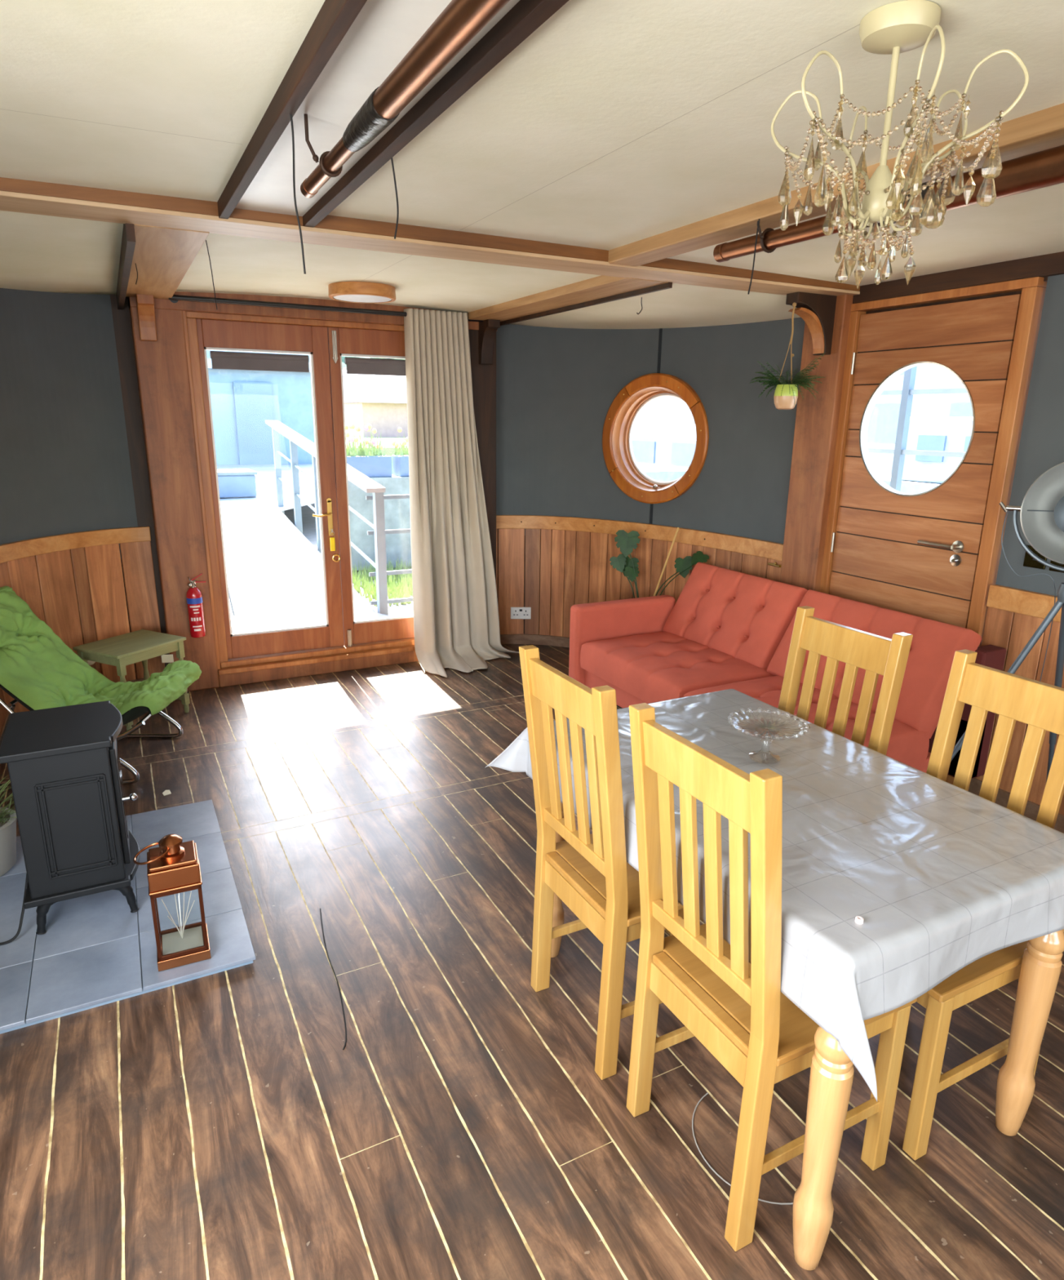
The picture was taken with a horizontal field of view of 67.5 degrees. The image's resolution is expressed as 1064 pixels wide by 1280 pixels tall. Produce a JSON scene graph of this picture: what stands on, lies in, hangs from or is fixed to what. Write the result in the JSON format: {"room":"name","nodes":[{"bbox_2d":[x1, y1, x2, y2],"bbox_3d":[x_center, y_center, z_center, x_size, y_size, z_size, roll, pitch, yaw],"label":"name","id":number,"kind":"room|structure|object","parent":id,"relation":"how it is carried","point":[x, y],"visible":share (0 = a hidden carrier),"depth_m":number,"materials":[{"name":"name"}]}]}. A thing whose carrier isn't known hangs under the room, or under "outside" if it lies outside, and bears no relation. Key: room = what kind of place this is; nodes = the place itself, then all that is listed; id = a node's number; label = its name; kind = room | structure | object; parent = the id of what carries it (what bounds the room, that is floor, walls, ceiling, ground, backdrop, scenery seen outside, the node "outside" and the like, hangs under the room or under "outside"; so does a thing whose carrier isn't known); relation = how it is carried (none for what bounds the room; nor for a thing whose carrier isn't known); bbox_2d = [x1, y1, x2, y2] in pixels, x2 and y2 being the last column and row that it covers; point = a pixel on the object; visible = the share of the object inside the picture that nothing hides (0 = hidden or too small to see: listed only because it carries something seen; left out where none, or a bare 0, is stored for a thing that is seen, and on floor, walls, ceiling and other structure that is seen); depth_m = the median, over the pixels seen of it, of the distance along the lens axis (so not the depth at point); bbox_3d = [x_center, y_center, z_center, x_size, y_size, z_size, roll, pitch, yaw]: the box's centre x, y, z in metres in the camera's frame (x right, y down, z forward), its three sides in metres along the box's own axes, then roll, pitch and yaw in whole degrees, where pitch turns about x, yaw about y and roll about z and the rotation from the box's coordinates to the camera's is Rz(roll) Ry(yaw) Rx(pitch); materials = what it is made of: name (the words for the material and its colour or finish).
{"room":"ship interior","nodes":[
{"label":"ship interior","id":0,"kind":"room"},
{"bbox_2d":[0,807,16,876],"bbox_3d":[-1.940,0.731,2.793,0.250,0.190,0.250,-7,17,-26],"label":"pot","id":1,"kind":"object","parent":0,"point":[8,824],"depth_m":2.78,"materials":[{"name":"ceramic"}]},
{"bbox_2d":[0,288,137,678],"bbox_3d":[-2.485,-0.551,3.538,0.483,2.410,2.333,1,16,1],"label":"wall","id":2,"kind":"structure","parent":0,"point":[65,464],"depth_m":4.18,"materials":[{"name":"grey paint"}]},
{"bbox_2d":[0,526,151,563],"bbox_3d":[-2.426,-0.331,3.575,0.402,0.083,2.194,1,16,1],"label":"trim","id":3,"kind":"structure","parent":2,"relation":"attached to","point":[15,550],"depth_m":4.30,"materials":[{"name":"brown wood"}]},
{"bbox_2d":[0,541,164,731],"bbox_3d":[-2.439,0.121,3.700,0.389,0.870,2.193,1,16,1],"label":"wainscoting","id":4,"kind":"structure","parent":2,"relation":"attached to","point":[79,593],"depth_m":4.46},
{"bbox_2d":[115,222,135,310],"bbox_3d":[-1.755,-1.611,3.409,0.025,0.160,1.980,-7,17,-26],"label":"trim","id":5,"kind":"structure","parent":2,"relation":"attached to","point":[128,240],"depth_m":3.00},
{"bbox_2d":[135,293,157,342],"bbox_3d":[-2.013,-1.682,4.157,0.080,0.220,0.130,-7,17,-26],"label":"trim","id":6,"kind":"structure","parent":2,"relation":"attached to","point":[144,303],"depth_m":4.16,"materials":[{"name":"brown wood"}]},
{"bbox_2d":[125,224,209,299],"bbox_3d":[-1.609,-1.633,3.399,0.230,0.110,1.840,-7,17,-26],"label":"trim","id":7,"kind":"structure","parent":2,"relation":"attached to","point":[162,256],"depth_m":3.11,"materials":[{"name":"brown wood"}]},
{"bbox_2d":[110,294,169,666],"bbox_3d":[-2.245,-0.841,4.596,0.100,2.410,0.075,-7,17,-26],"label":"wall","id":8,"kind":"structure","parent":0,"point":[122,319],"depth_m":4.46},
{"bbox_2d":[128,298,219,691],"bbox_3d":[-2.050,-0.779,4.587,0.255,2.200,0.200,-7,17,-26],"label":"wooden post","id":9,"kind":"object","parent":8,"relation":"attached to","point":[162,366],"depth_m":4.46,"materials":[{"name":"brown wood"}]},
{"bbox_2d":[186,573,205,638],"bbox_3d":[-1.948,-0.203,4.634,0.114,0.377,0.093,-7,17,-26],"label":"fire extinguisher","id":10,"kind":"object","parent":8,"relation":"attached to","point":[193,595],"visible":1,"depth_m":4.60,"materials":[{"name":"metal"}]},
{"bbox_2d":[190,605,202,631],"bbox_3d":[-1.946,-0.125,4.609,0.054,0.150,0.009,-5,17,-21],"label":"print","id":11,"kind":"object","parent":10,"relation":"attached to","point":[196,611],"depth_m":4.61},
{"bbox_2d":[128,291,479,330],"bbox_3d":[-1.208,-1.962,4.698,2.115,0.160,0.210,-7,17,-26],"label":"trim","id":12,"kind":"structure","parent":8,"relation":"attached to","point":[159,304],"depth_m":4.50,"materials":[{"name":"brown wood"}]},
{"bbox_2d":[0,644,1063,1279],"bbox_3d":[0.777,1.290,1.370,4.690,0.001,9.400,-7,17,-26],"label":"floor","id":13,"kind":"structure","parent":0,"point":[220,1126],"depth_m":1.97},
{"bbox_2d":[0,586,201,786],"bbox_3d":[-2.100,0.189,3.710,0.945,0.802,0.600,0,16,-3],"label":"armchair","id":14,"kind":"object","parent":13,"relation":"on","point":[38,670],"visible":0.88,"depth_m":3.68,"materials":[{"name":"green fabric"}]},
{"bbox_2d":[0,586,201,715],"bbox_3d":[-2.084,0.059,3.674,0.917,0.531,0.582,0,16,-3],"label":"cushion","id":15,"kind":"object","parent":14,"relation":"on","point":[38,670],"depth_m":3.68,"materials":[{"name":"green fabric"}]},
{"bbox_2d":[0,800,256,1033],"bbox_3d":[-1.581,0.891,2.648,1.092,0.030,1.143,-7,17,-26],"label":"stone hearth","id":16,"kind":"object","parent":13,"relation":"on","point":[93,952],"visible":0.69,"depth_m":2.48,"materials":[{"name":"stone"}]},
{"bbox_2d":[0,778,17,876],"bbox_3d":[-1.928,0.660,2.780,0.431,0.332,0.397,-7,17,-26],"label":"potted fern","id":17,"kind":"object","parent":16,"relation":"on","point":[8,817],"visible":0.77,"depth_m":2.79,"materials":[{"name":"green plant"}]},
{"bbox_2d":[0,872,28,945],"bbox_3d":[-1.714,0.835,2.462,0.278,0.172,0.134,-1,16,-5],"label":"power cable","id":18,"kind":"object","parent":16,"relation":"on","point":[26,879],"visible":0.81,"depth_m":2.46,"materials":[{"name":"black rubber"}]},
{"bbox_2d":[0,700,140,934],"bbox_3d":[-1.479,0.565,2.607,0.342,0.614,0.396,-7,17,-26],"label":"wood stove","id":19,"kind":"object","parent":16,"relation":"on","point":[64,764],"visible":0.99,"depth_m":2.44,"materials":[{"name":"black metal"}]},
{"bbox_2d":[133,833,211,971],"bbox_3d":[-1.068,0.758,2.359,0.176,0.390,0.149,-7,17,-26],"label":"lantern","id":20,"kind":"object","parent":16,"relation":"on","point":[173,867],"visible":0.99,"depth_m":2.32,"materials":[{"name":"orange metal"}]},
{"bbox_2d":[161,890,195,938],"bbox_3d":[-1.054,0.822,2.384,0.063,0.165,0.081,5,16,14],"label":"dried stems","id":21,"kind":"object","parent":20,"relation":"in","point":[181,932],"visible":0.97,"depth_m":2.40,"materials":[{"name":"white plant"}]},
{"bbox_2d":[72,629,190,733],"bbox_3d":[-2.140,0.218,4.295,0.350,0.432,0.420,8,17,25],"label":"side table","id":22,"kind":"object","parent":13,"relation":"on","point":[122,651],"visible":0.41,"depth_m":4.18,"materials":[{"name":"green paint"}]},
{"bbox_2d":[161,654,173,662],"bbox_3d":[-1.959,0.100,4.275,0.060,0.045,0.002,-1,16,-7],"label":"paper tag","id":23,"kind":"object","parent":22,"relation":"attached to","point":[165,658],"visible":0.86,"depth_m":4.27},
{"bbox_2d":[218,650,418,687],"bbox_3d":[-1.250,0.129,5.305,1.600,0.085,0.250,-7,17,-26],"label":"trim","id":24,"kind":"structure","parent":13,"relation":"on","point":[283,673],"depth_m":5.10,"materials":[{"name":"brown wood"}]},
{"bbox_2d":[182,311,415,675],"bbox_3d":[-1.217,-0.906,4.970,1.625,2.090,0.190,-7,17,-26],"label":"door","id":25,"kind":"structure","parent":24,"relation":"on","point":[342,637],"depth_m":4.82,"materials":[{"name":"brown wood"}]},
{"bbox_2d":[209,351,309,372],"bbox_3d":[-1.559,-1.597,4.574,0.540,0.096,0.042,-7,17,-26],"label":"roller blind","id":26,"kind":"object","parent":25,"relation":"hanging from","point":[220,360],"depth_m":4.56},
{"bbox_2d":[329,528,341,562],"bbox_3d":[-1.239,-0.593,4.991,0.060,0.206,0.046,-7,17,-26],"label":"key fob","id":27,"kind":"object","parent":25,"relation":"hanging from","point":[332,540],"visible":1,"depth_m":4.97,"materials":[{"name":"metal"}]},
{"bbox_2d":[344,357,405,376],"bbox_3d":[-0.882,-1.683,4.914,0.545,0.096,0.042,-7,17,-26],"label":"roller blind","id":28,"kind":"object","parent":25,"relation":"hanging from","point":[359,366],"depth_m":4.86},
{"bbox_2d":[320,908,346,1049],"bbox_3d":[-0.598,0.989,2.387,0.022,0.003,0.657,-5,16,-19],"label":"cord","id":29,"kind":"object","parent":13,"relation":"on","point":[320,908],"visible":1,"depth_m":2.33,"materials":[{"name":"black rubber"}]},
{"bbox_2d":[519,644,684,1079],"bbox_3d":[0.269,0.537,2.117,0.496,1.040,0.396,-7,17,-26],"label":"dining chair","id":30,"kind":"object","parent":13,"relation":"on","point":[592,874],"visible":0.7,"depth_m":1.97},
{"bbox_2d":[609,529,709,598],"bbox_3d":[0.786,-0.216,5.070,0.624,0.925,0.219,15,21,42],"label":"monstera plant","id":31,"kind":"object","parent":13,"relation":"on","point":[627,542],"visible":0.58,"depth_m":5.09,"materials":[{"name":"green plant"}]},
{"bbox_2d":[653,527,679,595],"bbox_3d":[0.795,-0.337,5.038,0.228,0.758,0.012,2,16,6],"label":"cane","id":32,"kind":"object","parent":31,"relation":"in","point":[677,529],"visible":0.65,"depth_m":4.99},
{"bbox_2d":[692,1092,793,1204],"bbox_3d":[0.502,1.165,1.803,0.318,0.003,0.213,10,18,31],"label":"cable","id":33,"kind":"object","parent":13,"relation":"on","point":[700,1100],"visible":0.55,"depth_m":1.78,"materials":[{"name":"plastic"}]},
{"bbox_2d":[626,702,917,1251],"bbox_3d":[0.500,0.653,1.708,0.496,1.040,0.396,-7,17,-26],"label":"dining chair","id":34,"kind":"object","parent":13,"relation":"on","point":[738,1009],"visible":0.91,"depth_m":1.58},
{"bbox_2d":[568,561,1006,778],"bbox_3d":[1.098,0.151,4.002,1.016,0.797,1.932,-7,17,-26],"label":"sofa","id":35,"kind":"object","parent":13,"relation":"on","point":[726,628],"visible":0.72,"depth_m":4.04,"materials":[{"name":"fabric"}]},
{"bbox_2d":[580,631,773,703],"bbox_3d":[0.762,0.143,4.273,0.628,0.188,0.907,-7,17,-26],"label":"seat cushion","id":36,"kind":"object","parent":35,"relation":"on","point":[651,667],"depth_m":4.15,"materials":[{"name":"fabric"}]},
{"bbox_2d":[683,675,929,766],"bbox_3d":[1.173,0.361,3.508,0.628,0.188,0.837,-7,17,-26],"label":"seat cushion","id":37,"kind":"object","parent":35,"relation":"on","point":[909,740],"depth_m":3.32,"materials":[{"name":"fabric"}]},
{"bbox_2d":[665,605,913,935],"bbox_3d":[0.737,0.467,2.390,0.496,1.040,0.396,-7,17,-26],"label":"dining chair","id":38,"kind":"object","parent":13,"relation":"on","point":[877,655],"visible":0.23,"depth_m":2.36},
{"bbox_2d":[551,802,1063,1270],"bbox_3d":[0.590,0.705,2.076,0.740,0.745,1.138,-7,17,-26],"label":"dining table","id":39,"kind":"object","parent":13,"relation":"on","point":[832,1070],"visible":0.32,"depth_m":1.54,"materials":[{"name":"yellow wood"}]},
{"bbox_2d":[484,688,1063,1101],"bbox_3d":[0.563,0.435,2.009,0.900,0.216,1.324,-7,17,-26],"label":"tablecloth","id":40,"kind":"object","parent":39,"relation":"on","point":[943,877],"depth_m":1.61,"materials":[{"name":"fabric"}]},
{"bbox_2d":[727,706,810,759],"bbox_3d":[0.610,0.258,2.069,0.206,0.106,0.206,-7,17,-26],"label":"cake stand","id":41,"kind":"object","parent":40,"relation":"on","point":[731,724],"visible":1,"depth_m":2.04,"materials":[{"name":"clear glass"}]},
{"bbox_2d":[902,648,1063,1159],"bbox_3d":[0.988,0.599,1.925,0.496,1.040,0.396,-7,17,-26],"label":"dining chair","id":42,"kind":"object","parent":13,"relation":"on","point":[1038,704],"visible":0.31,"depth_m":1.87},
{"bbox_2d":[951,462,1063,782],"bbox_3d":[1.787,0.136,2.762,0.797,1.505,0.551,14,20,39],"label":"floor lamp","id":43,"kind":"object","parent":13,"relation":"on","point":[1042,509],"visible":0.8,"depth_m":2.66,"materials":[{"name":"silver metal"}]},
{"bbox_2d":[0,0,1063,328],"bbox_3d":[0.836,-0.852,0.822,4.404,0.198,9.250,-7,17,-26],"label":"ceiling","id":44,"kind":"structure","parent":0,"point":[613,124],"depth_m":1.85,"materials":[{"name":"paint"}]},
{"bbox_2d":[217,0,367,219],"bbox_3d":[0.612,-0.543,-0.446,0.028,0.100,6.940,-7,17,-26],"label":"trim","id":45,"kind":"structure","parent":44,"relation":"attached to","point":[335,18],"depth_m":1.54,"materials":[{"name":"brown wood"}]},
{"bbox_2d":[289,114,306,274],"bbox_3d":[-0.502,-0.966,1.682,0.010,0.351,0.032,6,16,17],"label":"hanging wire","id":46,"kind":"object","parent":45,"relation":"hanging from","point":[291,115],"visible":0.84,"depth_m":1.69,"materials":[{"name":"black rubber"}]},
{"bbox_2d":[328,281,395,303],"bbox_3d":[-0.881,-1.800,4.130,0.344,0.058,0.344,-7,17,-26],"label":"ceiling light","id":47,"kind":"object","parent":44,"relation":"attached to","point":[360,292],"visible":1,"depth_m":4.02,"materials":[{"name":"brown wood"}]},
{"bbox_2d":[333,294,391,302],"bbox_3d":[-0.881,-1.799,4.130,0.320,0.056,0.320,-7,17,-26],"label":"diffuser","id":48,"kind":"object","parent":47,"relation":"attached to","point":[344,298],"depth_m":4.12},
{"bbox_2d":[235,0,519,216],"bbox_3d":[0.729,-0.575,-0.392,0.235,0.065,6.940,-7,17,-26],"label":"ceiling panel","id":49,"kind":"object","parent":44,"relation":"attached to","point":[384,32],"visible":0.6,"depth_m":1.61,"materials":[{"name":"white paint"}]},
{"bbox_2d":[300,0,510,198],"bbox_3d":[0.861,-0.396,-0.688,0.082,0.118,6.225,-7,17,-26],"label":"copper pipe","id":50,"kind":"object","parent":49,"relation":"attached to","point":[460,21],"visible":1,"depth_m":1.30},
{"bbox_2d":[302,0,569,227],"bbox_3d":[0.849,-0.576,-0.327,0.035,0.095,6.940,-7,17,-26],"label":"trim","id":51,"kind":"structure","parent":44,"relation":"attached to","point":[526,16],"depth_m":1.55,"materials":[{"name":"brown wood"}]},
{"bbox_2d":[391,157,399,239],"bbox_3d":[-0.341,-1.103,1.958,0.008,0.211,0.027,12,19,34],"label":"hanging wire","id":52,"kind":"object","parent":51,"relation":"hanging from","point":[392,160],"visible":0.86,"depth_m":1.97,"materials":[{"name":"black rubber"}]},
{"bbox_2d":[747,218,759,294],"bbox_3d":[0.691,-1.212,2.462,0.029,0.266,0.004,-7,17,-26],"label":"hanging wire","id":53,"kind":"object","parent":44,"relation":"hanging from","point":[759,219],"visible":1,"depth_m":2.47,"materials":[{"name":"black rubber"}]},
{"bbox_2d":[751,302,826,409],"bbox_3d":[1.229,-1.357,3.816,0.374,0.485,0.366,7,17,21],"label":"hanging planter","id":54,"kind":"object","parent":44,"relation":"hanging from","point":[786,396],"visible":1,"depth_m":3.82,"materials":[{"name":"plant"}]},
{"bbox_2d":[608,102,1063,266],"bbox_3d":[1.954,-0.714,0.228,0.135,0.100,6.940,-7,17,-26],"label":"trim","id":55,"kind":"structure","parent":44,"relation":"attached to","point":[1043,130],"depth_m":2.38,"materials":[{"name":"brown wood"}]},
{"bbox_2d":[713,145,1063,262],"bbox_3d":[2.089,-0.565,-0.011,0.095,0.126,6.335,-7,17,-26],"label":"copper pipe","id":56,"kind":"object","parent":55,"relation":"attached to","point":[1046,168],"visible":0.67,"depth_m":1.89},
{"bbox_2d":[771,0,1029,288],"bbox_3d":[0.610,-0.833,1.379,0.353,0.415,0.407,1,16,2],"label":"chandelier","id":57,"kind":"object","parent":44,"relation":"hanging from","point":[895,28],"visible":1,"depth_m":1.34,"materials":[{"name":"beige metal"}]},
{"bbox_2d":[496,317,805,633],"bbox_3d":[0.684,-0.951,5.122,2.309,2.410,0.468,11,19,34],"label":"wall","id":58,"kind":"structure","parent":0,"point":[557,388],"depth_m":5.13,"materials":[{"name":"grey paint"}]},
{"bbox_2d":[168,294,483,322],"bbox_3d":[-1.090,-1.911,4.615,1.870,0.044,0.070,-7,17,-26],"label":"rail","id":59,"kind":"object","parent":58,"relation":"attached to","point":[175,298],"visible":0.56,"depth_m":4.44,"materials":[{"name":"brown metal"}]},
{"bbox_2d":[404,308,519,677],"bbox_3d":[-0.357,-0.924,5.123,0.848,2.217,0.423,-9,18,-31],"label":"curtain","id":60,"kind":"object","parent":59,"relation":"hanging from","point":[456,620],"visible":1,"depth_m":5.13,"materials":[{"name":"fabric"}]},
{"bbox_2d":[0,191,860,296],"bbox_3d":[-0.316,-1.449,2.966,4.190,0.013,0.208,-7,17,-26],"label":"trim","id":61,"kind":"structure","parent":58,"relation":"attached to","point":[12,202],"depth_m":2.81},
{"bbox_2d":[0,177,860,291],"bbox_3d":[-0.315,-1.500,2.951,4.190,0.094,0.200,-7,17,-26],"label":"trim","id":62,"kind":"structure","parent":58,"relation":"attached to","point":[22,186],"depth_m":2.75,"materials":[{"name":"brown wood"}]},
{"bbox_2d":[478,319,500,364],"bbox_3d":[-0.271,-1.879,5.021,0.080,0.260,0.160,-7,17,-26],"label":"trim","id":63,"kind":"structure","parent":58,"relation":"attached to","point":[488,328],"depth_m":5.03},
{"bbox_2d":[511,607,531,618],"bbox_3d":[-0.082,-0.196,5.810,0.148,0.088,0.010,0,16,-1],"label":"wall socket","id":64,"kind":"object","parent":58,"relation":"attached to","point":[516,612],"visible":1,"depth_m":5.81,"materials":[{"name":"white plastic"}]},
{"bbox_2d":[500,633,569,648],"bbox_3d":[0.654,0.143,5.361,2.170,0.075,0.385,11,19,34],"label":"baseboard","id":65,"kind":"structure","parent":58,"relation":"attached to","point":[534,639],"depth_m":5.84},
{"bbox_2d":[467,275,668,321],"bbox_3d":[0.087,-1.848,4.251,0.220,0.110,1.840,-7,17,-26],"label":"trim","id":66,"kind":"structure","parent":58,"relation":"attached to","point":[601,286],"depth_m":4.02,"materials":[{"name":"brown wood"}]},
{"bbox_2d":[500,282,672,325],"bbox_3d":[0.161,-1.869,4.367,0.020,0.130,1.980,-7,17,-26],"label":"trim","id":67,"kind":"structure","parent":58,"relation":"attached to","point":[669,285],"depth_m":4.07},
{"bbox_2d":[496,528,782,637],"bbox_3d":[0.662,-0.254,5.255,2.170,0.835,0.376,11,19,34],"label":"wainscoting","id":68,"kind":"structure","parent":58,"relation":"attached to","point":[580,569],"depth_m":5.64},
{"bbox_2d":[496,515,783,561],"bbox_3d":[0.664,-0.687,5.129,2.170,0.093,0.387,11,19,34],"label":"trim","id":69,"kind":"structure","parent":58,"relation":"attached to","point":[755,547],"depth_m":5.21,"materials":[{"name":"brown wood"}]},
{"bbox_2d":[602,373,709,503],"bbox_3d":[0.814,-1.288,5.115,0.804,0.804,0.168,15,21,41],"label":"window","id":70,"kind":"structure","parent":58,"relation":"in","point":[622,465],"depth_m":5.16,"materials":[{"name":"brown wood"}]},
{"bbox_2d":[649,328,662,524],"bbox_3d":[0.791,-1.415,5.062,0.020,1.360,0.004,15,21,41],"label":"trim","id":71,"kind":"structure","parent":58,"relation":"attached to","point":[660,329],"depth_m":4.97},
{"bbox_2d":[788,307,824,354],"bbox_3d":[1.342,-1.503,3.877,0.206,0.197,0.070,-7,17,-26],"label":"trim","id":72,"kind":"structure","parent":58,"relation":"attached to","point":[811,318],"depth_m":3.88,"materials":[{"name":"brown wood"}]},
{"bbox_2d":[786,292,837,355],"bbox_3d":[1.356,-1.536,3.875,0.270,0.270,0.080,-7,17,-26],"label":"bracket","id":73,"kind":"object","parent":58,"relation":"attached to","point":[824,306],"depth_m":3.84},
{"bbox_2d":[995,274,1063,595],"bbox_3d":[3.423,-0.121,0.666,0.100,1.560,6.050,-7,17,-26],"label":"wall","id":74,"kind":"structure","parent":0,"point":[1042,446],"depth_m":3.16,"materials":[{"name":"grey paint"}]},
{"bbox_2d":[986,584,1062,622],"bbox_3d":[3.354,0.543,0.821,0.034,0.095,6.055,-7,17,-26],"label":"trim","id":75,"kind":"structure","parent":74,"relation":"attached to","point":[1035,604],"depth_m":3.27,"materials":[{"name":"brown wood"}]},
{"bbox_2d":[1023,545,1047,569],"bbox_3d":[2.045,-0.336,3.229,0.010,0.088,0.088,-7,17,-26],"label":"wall switch","id":76,"kind":"object","parent":74,"relation":"attached to","point":[1029,562],"visible":0.63,"depth_m":3.23,"materials":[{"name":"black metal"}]},
{"bbox_2d":[1049,560,1063,573],"bbox_3d":[2.094,-0.310,3.139,0.010,0.088,0.088,-7,17,-26],"label":"wall switch","id":77,"kind":"object","parent":74,"relation":"attached to","point":[1051,562],"visible":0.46,"depth_m":3.16,"materials":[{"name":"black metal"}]},
{"bbox_3d":[3.149,0.146,1.279,0.100,2.410,7.220,-7,17,-26],"label":"wall","id":78,"kind":"structure","parent":0,"visible":0},
{"bbox_2d":[780,294,853,591],"bbox_3d":[1.473,-0.636,4.229,0.090,2.200,0.250,-7,17,-26],"label":"trim","id":79,"kind":"structure","parent":78,"relation":"attached to","point":[817,420],"depth_m":4.10,"materials":[{"name":"brown wood"}]},
{"bbox_2d":[820,276,1047,784],"bbox_3d":[1.753,-0.477,3.754,0.112,2.154,0.903,-7,17,-26],"label":"door","id":80,"kind":"structure","parent":78,"relation":"in","point":[935,554],"depth_m":3.56,"materials":[{"name":"brown wood"}]},
{"bbox_2d":[853,251,1063,303],"bbox_3d":[3.117,-0.859,0.965,0.050,0.105,7.200,-7,17,-26],"label":"trim","id":81,"kind":"structure","parent":78,"relation":"attached to","point":[1050,264],"depth_m":3.32,"materials":[{"name":"brown wood"}]},
{"bbox_2d":[968,777,1063,833],"bbox_3d":[3.345,1.372,1.051,0.030,0.075,6.055,-7,17,-26],"label":"baseboard","id":82,"kind":"structure","parent":78,"relation":"attached to","point":[1032,810],"depth_m":3.42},
{"bbox_2d":[975,606,1063,814],"bbox_3d":[3.358,0.979,0.944,0.016,0.830,6.066,-7,17,-26],"label":"wainscoting","id":83,"kind":"structure","parent":78,"relation":"attached to","point":[1011,631],"depth_m":3.32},
{"label":"outside","id":84,"kind":"structure","parent":0,"visible":0},
{"bbox_2d":[227,503,413,617],"bbox_3d":[-28.798,-13.404,53.975,120.000,0.480,114.800,-7,17,-26],"label":"ground","id":85,"kind":"structure","parent":84,"point":[308,522],"depth_m":11.12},
{"bbox_2d":[206,350,315,465],"bbox_3d":[-9.954,-5.829,17.570,9.700,4.000,4.400,-7,17,-26],"label":"building exterior","id":86,"kind":"structure","parent":85,"relation":"on","point":[242,401],"depth_m":17.56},
{"bbox_2d":[217,463,391,632],"bbox_3d":[-4.159,-1.875,11.399,5.200,0.580,13.790,-7,17,-26],"label":"gangway","id":87,"kind":"object","parent":85,"relation":"on","point":[274,572],"visible":0.26,"depth_m":7.65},
{"bbox_2d":[217,468,257,497],"bbox_3d":[-4.327,-2.173,11.043,0.890,0.340,0.740,-7,17,-26],"label":"storage box","id":88,"kind":"object","parent":87,"relation":"on","point":[237,482],"visible":0.52,"depth_m":10.83,"materials":[{"name":"paint"}]},
{"bbox_2d":[265,420,388,615],"bbox_3d":[-2.221,-1.420,8.147,0.150,1.567,4.354,-7,17,-26],"label":"handrail","id":89,"kind":"object","parent":87,"relation":"attached to","point":[355,477],"visible":0.71,"depth_m":8.00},
{"bbox_2d":[342,369,408,437],"bbox_3d":[-5.103,-8.733,31.061,4.600,3.300,4.800,-7,17,-26],"label":"neighbouring building","id":90,"kind":"structure","parent":85,"relation":"on","point":[380,402],"depth_m":28.95,"materials":[{"name":"brick"}]},
{"bbox_2d":[346,437,408,474],"bbox_3d":[-3.276,-5.693,24.714,8.500,0.920,10.000,-7,17,-26],"label":"bank","id":91,"kind":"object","parent":85,"relation":"on","point":[390,449],"depth_m":21.68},
{"bbox_2d":[351,559,413,606],"bbox_3d":[-0.583,-0.706,8.207,2.608,0.200,1.500,-7,17,-26],"label":"grass tuft","id":92,"kind":"object","parent":85,"relation":"on","point":[402,590],"visible":0.12,"depth_m":7.66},
{"bbox_2d":[365,494,413,604],"bbox_3d":[-0.076,-0.819,7.101,2.820,1.020,0.050,-7,17,-26],"label":"metal railing","id":93,"kind":"object","parent":85,"relation":"on","point":[390,496],"visible":0.2,"depth_m":6.54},
{"bbox_2d":[347,468,688,570],"bbox_3d":[0.950,-1.649,10.139,6.900,0.980,0.450,-7,17,-26],"label":"wall","id":94,"kind":"structure","parent":85,"relation":"on","point":[397,511],"depth_m":8.61,"materials":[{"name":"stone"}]},
{"bbox_2d":[345,423,392,477],"bbox_3d":[-1.819,-2.028,8.512,0.564,0.553,0.307,-7,17,-26],"label":"flower planter","id":95,"kind":"object","parent":94,"relation":"on","point":[371,463],"visible":0.7,"depth_m":8.46,"materials":[{"name":"paint"}]},
{"bbox_2d":[391,427,408,476],"bbox_3d":[-1.250,-2.109,8.795,0.566,0.573,0.326,-7,17,-26],"label":"flower planter","id":96,"kind":"object","parent":94,"relation":"on","point":[400,460],"visible":0.24,"depth_m":8.67,"materials":[{"name":"paint"}]},
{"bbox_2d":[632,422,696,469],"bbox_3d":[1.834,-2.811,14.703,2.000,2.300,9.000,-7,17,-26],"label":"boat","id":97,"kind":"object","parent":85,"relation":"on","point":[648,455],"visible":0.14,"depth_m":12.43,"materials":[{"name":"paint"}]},
{"bbox_2d":[670,363,973,474],"bbox_3d":[9.773,-5.050,18.456,5.050,5.100,15.000,-7,17,-26],"label":"building","id":98,"kind":"structure","parent":85,"relation":"on","point":[884,420],"depth_m":16.84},
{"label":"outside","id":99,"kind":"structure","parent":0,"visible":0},
{"bbox_3d":[36.209,2.860,-0.072,56.400,0.400,45.200,-7,17,-26],"label":"ground","id":100,"kind":"structure","parent":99,"visible":0},
{"bbox_2d":[632,365,968,491],"bbox_3d":[1.866,-0.996,6.574,0.050,2.650,10.000,-7,17,-26],"label":"railing","id":101,"kind":"object","parent":100,"relation":"on","point":[908,392],"visible":0.02,"depth_m":5.26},
{"bbox_2d":[878,416,973,494],"bbox_3d":[6.814,-1.780,10.652,2.000,2.300,6.000,-7,17,-26],"label":"boat","id":102,"kind":"object","parent":100,"relation":"on","point":[922,473],"visible":0.16,"depth_m":11.08,"materials":[{"name":"paint"}]},
{"bbox_3d":[-0.336,-1.083,5.555,0.080,2.410,0.075,-7,17,-26],"label":"wall","id":103,"kind":"structure","parent":0,"visible":0},
{"bbox_2d":[468,329,496,582],"bbox_3d":[-0.400,-0.988,5.415,0.260,2.200,0.200,-7,17,-26],"label":"trim","id":104,"kind":"structure","parent":103,"relation":"attached to","point":[483,376],"depth_m":5.22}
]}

